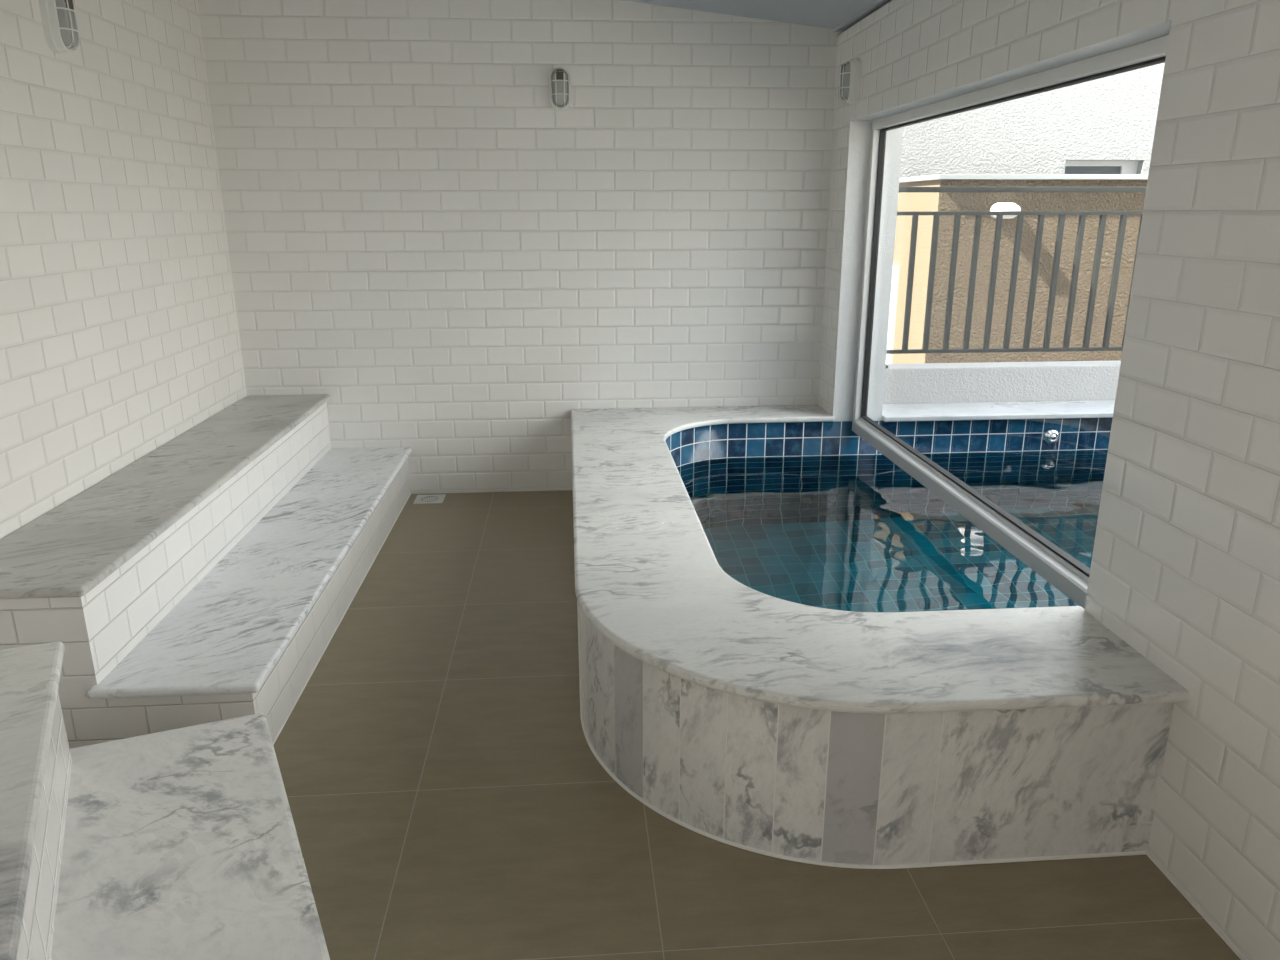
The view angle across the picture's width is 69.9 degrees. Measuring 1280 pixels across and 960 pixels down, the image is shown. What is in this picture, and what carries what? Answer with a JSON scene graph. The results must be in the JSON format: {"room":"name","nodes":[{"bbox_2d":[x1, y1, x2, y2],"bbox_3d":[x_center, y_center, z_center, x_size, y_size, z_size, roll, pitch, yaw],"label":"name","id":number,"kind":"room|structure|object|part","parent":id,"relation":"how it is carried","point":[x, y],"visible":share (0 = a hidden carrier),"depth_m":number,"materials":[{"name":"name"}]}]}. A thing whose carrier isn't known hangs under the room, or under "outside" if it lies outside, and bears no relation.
{"room":"steam room","nodes":[
{"label":"steam room","id":0,"kind":"room"},
{"bbox_2d":[0,0,246,539],"bbox_3d":[-2.103,-0.806,3.399,0.150,2.822,2.837,-1,16,-4],"label":"wall","id":1,"kind":"structure","parent":0,"point":[120,337],"depth_m":3.48,"materials":[{"name":"tile"}]},
{"bbox_2d":[38,0,79,52],"bbox_3d":[-1.985,-1.579,3.151,0.085,0.203,0.108,-1,16,-4],"label":"lamp","id":2,"kind":"object","parent":1,"relation":"attached to","point":[61,34],"visible":1,"depth_m":3.12,"materials":[{"name":"white plastic"}]},
{"bbox_3d":[-1.977,-1.579,3.152,0.048,0.175,0.080,-1,16,-4],"label":"glass","id":3,"kind":"part","parent":2,"relation":"part of","materials":[{"name":"grey"}]},
{"bbox_2d":[65,0,73,9],"bbox_3d":[-1.960,-1.632,3.138,0.017,0.038,0.048,-1,16,-4],"label":"socket","id":4,"kind":"object","parent":2,"relation":"attached to","point":[69,4],"depth_m":3.13,"materials":[{"name":"brown"}]},
{"bbox_2d":[198,0,1120,491],"bbox_3d":[1.897,-1.328,5.117,8.403,2.838,0.174,-1,16,-4],"label":"wall","id":5,"kind":"structure","parent":0,"point":[464,262],"depth_m":4.84,"materials":[{"name":"tile"}]},
{"bbox_2d":[410,488,572,493],"bbox_3d":[-0.840,0.062,5.238,0.933,0.014,0.006,-1,16,-4],"label":"trim","id":6,"kind":"structure","parent":5,"relation":"attached to","point":[536,489],"depth_m":5.23,"materials":[{"name":"white"}]},
{"bbox_2d":[549,67,570,110],"bbox_3d":[-0.403,-1.979,4.630,0.108,0.203,0.085,-1,16,-4],"label":"lamp","id":7,"kind":"object","parent":5,"relation":"attached to","point":[559,78],"visible":1,"depth_m":4.61,"materials":[{"name":"white plastic"}]},
{"bbox_3d":[-0.402,-1.976,4.622,0.080,0.175,0.048,-1,16,-4],"label":"glass","id":8,"kind":"part","parent":7,"relation":"part of","materials":[{"name":"grey"}]},
{"bbox_2d":[556,72,564,79],"bbox_3d":[-0.401,-2.024,4.590,0.048,0.038,0.017,-1,16,-4],"label":"socket","id":9,"kind":"object","parent":7,"relation":"attached to","point":[559,75],"depth_m":4.58,"materials":[{"name":"brown"}]},
{"bbox_2d":[886,187,1146,367],"bbox_3d":[2.602,-1.137,5.165,2.638,0.981,0.046,-1,16,-4],"label":"railing","id":10,"kind":"object","parent":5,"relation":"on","point":[1020,214],"visible":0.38,"depth_m":5.11,"materials":[{"name":"grey metal"}]},
{"bbox_3d":[2.593,-0.755,5.280,2.618,0.020,0.030,-1,16,-4],"label":"rail","id":11,"kind":"part","parent":10,"relation":"part of","materials":[{"name":"grey metal"}]},
{"bbox_3d":[2.591,-1.476,5.067,2.618,0.020,0.030,-1,16,-4],"label":"rail","id":12,"kind":"part","parent":10,"relation":"part of","materials":[{"name":"grey metal"}]},
{"bbox_3d":[2.591,-1.595,5.032,2.618,0.028,0.040,-1,16,-4],"label":"handrail","id":13,"kind":"part","parent":10,"relation":"part of","materials":[{"name":"grey paint"}]},
{"bbox_2d":[273,490,1240,959],"bbox_3d":[-0.217,1.054,2.101,3.533,0.120,6.859,-1,16,-4],"label":"floor","id":14,"kind":"structure","parent":0,"point":[449,798],"depth_m":2.31,"materials":[{"name":"beige tile"}]},
{"bbox_2d":[0,641,329,959],"bbox_3d":[-0.970,0.863,1.510,0.850,0.583,1.805,-9,18,-27],"label":"bench","id":15,"kind":"object","parent":14,"relation":"on","point":[180,843],"visible":1,"depth_m":1.84,"materials":[{"name":"stone"}]},
{"bbox_2d":[0,394,411,748],"bbox_3d":[-1.602,0.188,3.808,0.863,0.584,2.693,-1,16,-4],"label":"bench","id":16,"kind":"object","parent":14,"relation":"on","point":[209,577],"visible":0.99,"depth_m":3.04,"materials":[{"name":"stone"}]},
{"bbox_2d":[413,494,445,503],"bbox_3d":[-1.171,0.107,5.102,0.158,0.004,0.158,-1,16,-4],"label":"floor drain","id":17,"kind":"object","parent":14,"relation":"on","point":[420,499],"visible":1,"depth_m":5.09,"materials":[{"name":"silver metal"}]},
{"bbox_2d":[571,400,1189,868],"bbox_3d":[1.793,0.658,3.916,4.120,1.346,3.274,-1,16,-4],"label":"pool","id":18,"kind":"object","parent":14,"relation":"in","point":[744,717],"visible":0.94,"depth_m":2.28,"materials":[{"name":"stone"}]},
{"bbox_2d":[677,449,1107,612],"bbox_3d":[1.758,0.734,4.021,3.185,1.113,2.489,-1,16,-4],"label":"water","id":19,"kind":"object","parent":18,"relation":"in","point":[856,533],"visible":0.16,"depth_m":3.89,"materials":[{"name":"teal liquid"}]},
{"bbox_2d":[1043,428,1059,443],"bbox_3d":[2.277,-0.241,5.055,0.092,0.092,0.041,-1,16,-4],"label":"jet","id":20,"kind":"object","parent":18,"relation":"attached to","point":[1051,435],"visible":1,"depth_m":5.05,"materials":[{"name":"silver metal"}]},
{"bbox_2d":[623,0,891,29],"bbox_3d":[-0.262,-1.524,1.349,3.653,0.454,6.979,-1,16,-4],"label":"ceiling","id":21,"kind":"structure","parent":0,"point":[818,13],"depth_m":4.44,"materials":[{"name":"grey paint"}]},
{"bbox_2d":[886,265,899,363],"bbox_3d":[2.082,-1.368,7.973,0.034,1.000,0.700,-1,16,-4],"label":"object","id":22,"kind":"object","parent":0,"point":[895,287],"depth_m":7.61,"materials":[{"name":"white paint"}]},
{"bbox_2d":[818,0,1279,959],"bbox_3d":[1.407,-0.169,1.872,0.271,2.451,6.659,-1,16,-4],"label":"wall","id":23,"kind":"structure","parent":0,"point":[1185,568],"depth_m":2.11,"materials":[{"name":"tile"}]},
{"bbox_2d":[839,58,860,103],"bbox_3d":[1.001,-1.913,4.398,0.085,0.203,0.108,-1,16,-4],"label":"lamp","id":24,"kind":"object","parent":23,"relation":"attached to","point":[850,71],"visible":1,"depth_m":4.36,"materials":[{"name":"white plastic"}]},
{"bbox_3d":[0.993,-1.913,4.397,0.048,0.175,0.080,-1,16,-4],"label":"glass","id":25,"kind":"part","parent":24,"relation":"part of","materials":[{"name":"grey"}]},
{"bbox_2d":[834,0,884,31],"bbox_3d":[1.197,-1.589,2.272,0.021,0.013,5.057,-1,16,-4],"label":"trim","id":26,"kind":"structure","parent":23,"relation":"attached to","point":[874,4],"depth_m":4.30,"materials":[{"name":"grey"}]},
{"bbox_2d":[852,35,1168,608],"bbox_3d":[1.277,-0.670,3.556,0.064,1.570,2.508,-1,16,-4],"label":"window","id":27,"kind":"structure","parent":23,"relation":"in","point":[1070,576],"depth_m":3.52,"materials":[{"name":"white metal"}]},
{"bbox_3d":[1.278,0.044,3.766,0.064,0.081,2.508,-1,16,-4],"label":"rail","id":28,"kind":"part","parent":27,"relation":"part of","materials":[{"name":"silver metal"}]},
{"bbox_3d":[1.275,-1.403,3.340,0.064,0.042,2.508,-1,16,-4],"label":"head rail","id":29,"kind":"part","parent":27,"relation":"part of","materials":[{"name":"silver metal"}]},
{"bbox_2d":[1146,850,1246,959],"bbox_3d":[1.322,1.137,1.580,0.005,0.010,1.478,-1,16,-4],"label":"trim","id":30,"kind":"structure","parent":23,"relation":"attached to","point":[1227,941],"depth_m":2.10,"materials":[{"name":"white"}]},
{"label":"outside","id":31,"kind":"structure","parent":0,"visible":0},
{"bbox_3d":[5.665,-1.514,11.099,19.000,0.300,10.790,-1,16,-4],"label":"ground","id":32,"kind":"structure","parent":31,"visible":0},
{"bbox_2d":[886,174,1147,363],"bbox_3d":[4.336,-1.716,8.097,4.563,1.788,2.295,-1,16,-4],"label":"wall","id":33,"kind":"structure","parent":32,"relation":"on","point":[907,201],"depth_m":6.90,"materials":[{"name":"beige paint"}]},
{"bbox_3d":[2.082,-1.374,7.971,0.024,0.893,0.600,-1,16,-4],"label":"louvre panel","id":34,"kind":"part","parent":33,"relation":"part of","materials":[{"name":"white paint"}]},
{"bbox_2d":[990,203,1020,218],"bbox_3d":[2.675,-1.964,6.684,0.205,0.112,0.120,-1,16,-4],"label":"lamp","id":35,"kind":"object","parent":33,"relation":"attached to","point":[997,206],"visible":0.71,"depth_m":6.64,"materials":[{"name":"white paint"}]},
{"bbox_2d":[994,205,1020,216],"bbox_3d":[2.677,-1.959,6.664,0.180,0.086,0.078,-1,16,-4],"label":"diffuser","id":36,"kind":"object","parent":35,"relation":"attached to","point":[996,207],"depth_m":6.63,"materials":[{"name":"white paint"}]},
{"bbox_2d":[900,62,1164,177],"bbox_3d":[2.993,-3.531,9.292,11.500,4.600,0.300,-1,16,-4],"label":"wall","id":37,"kind":"structure","parent":32,"relation":"on","point":[1106,125],"depth_m":9.22,"materials":[{"name":"white paint"}]}
]}

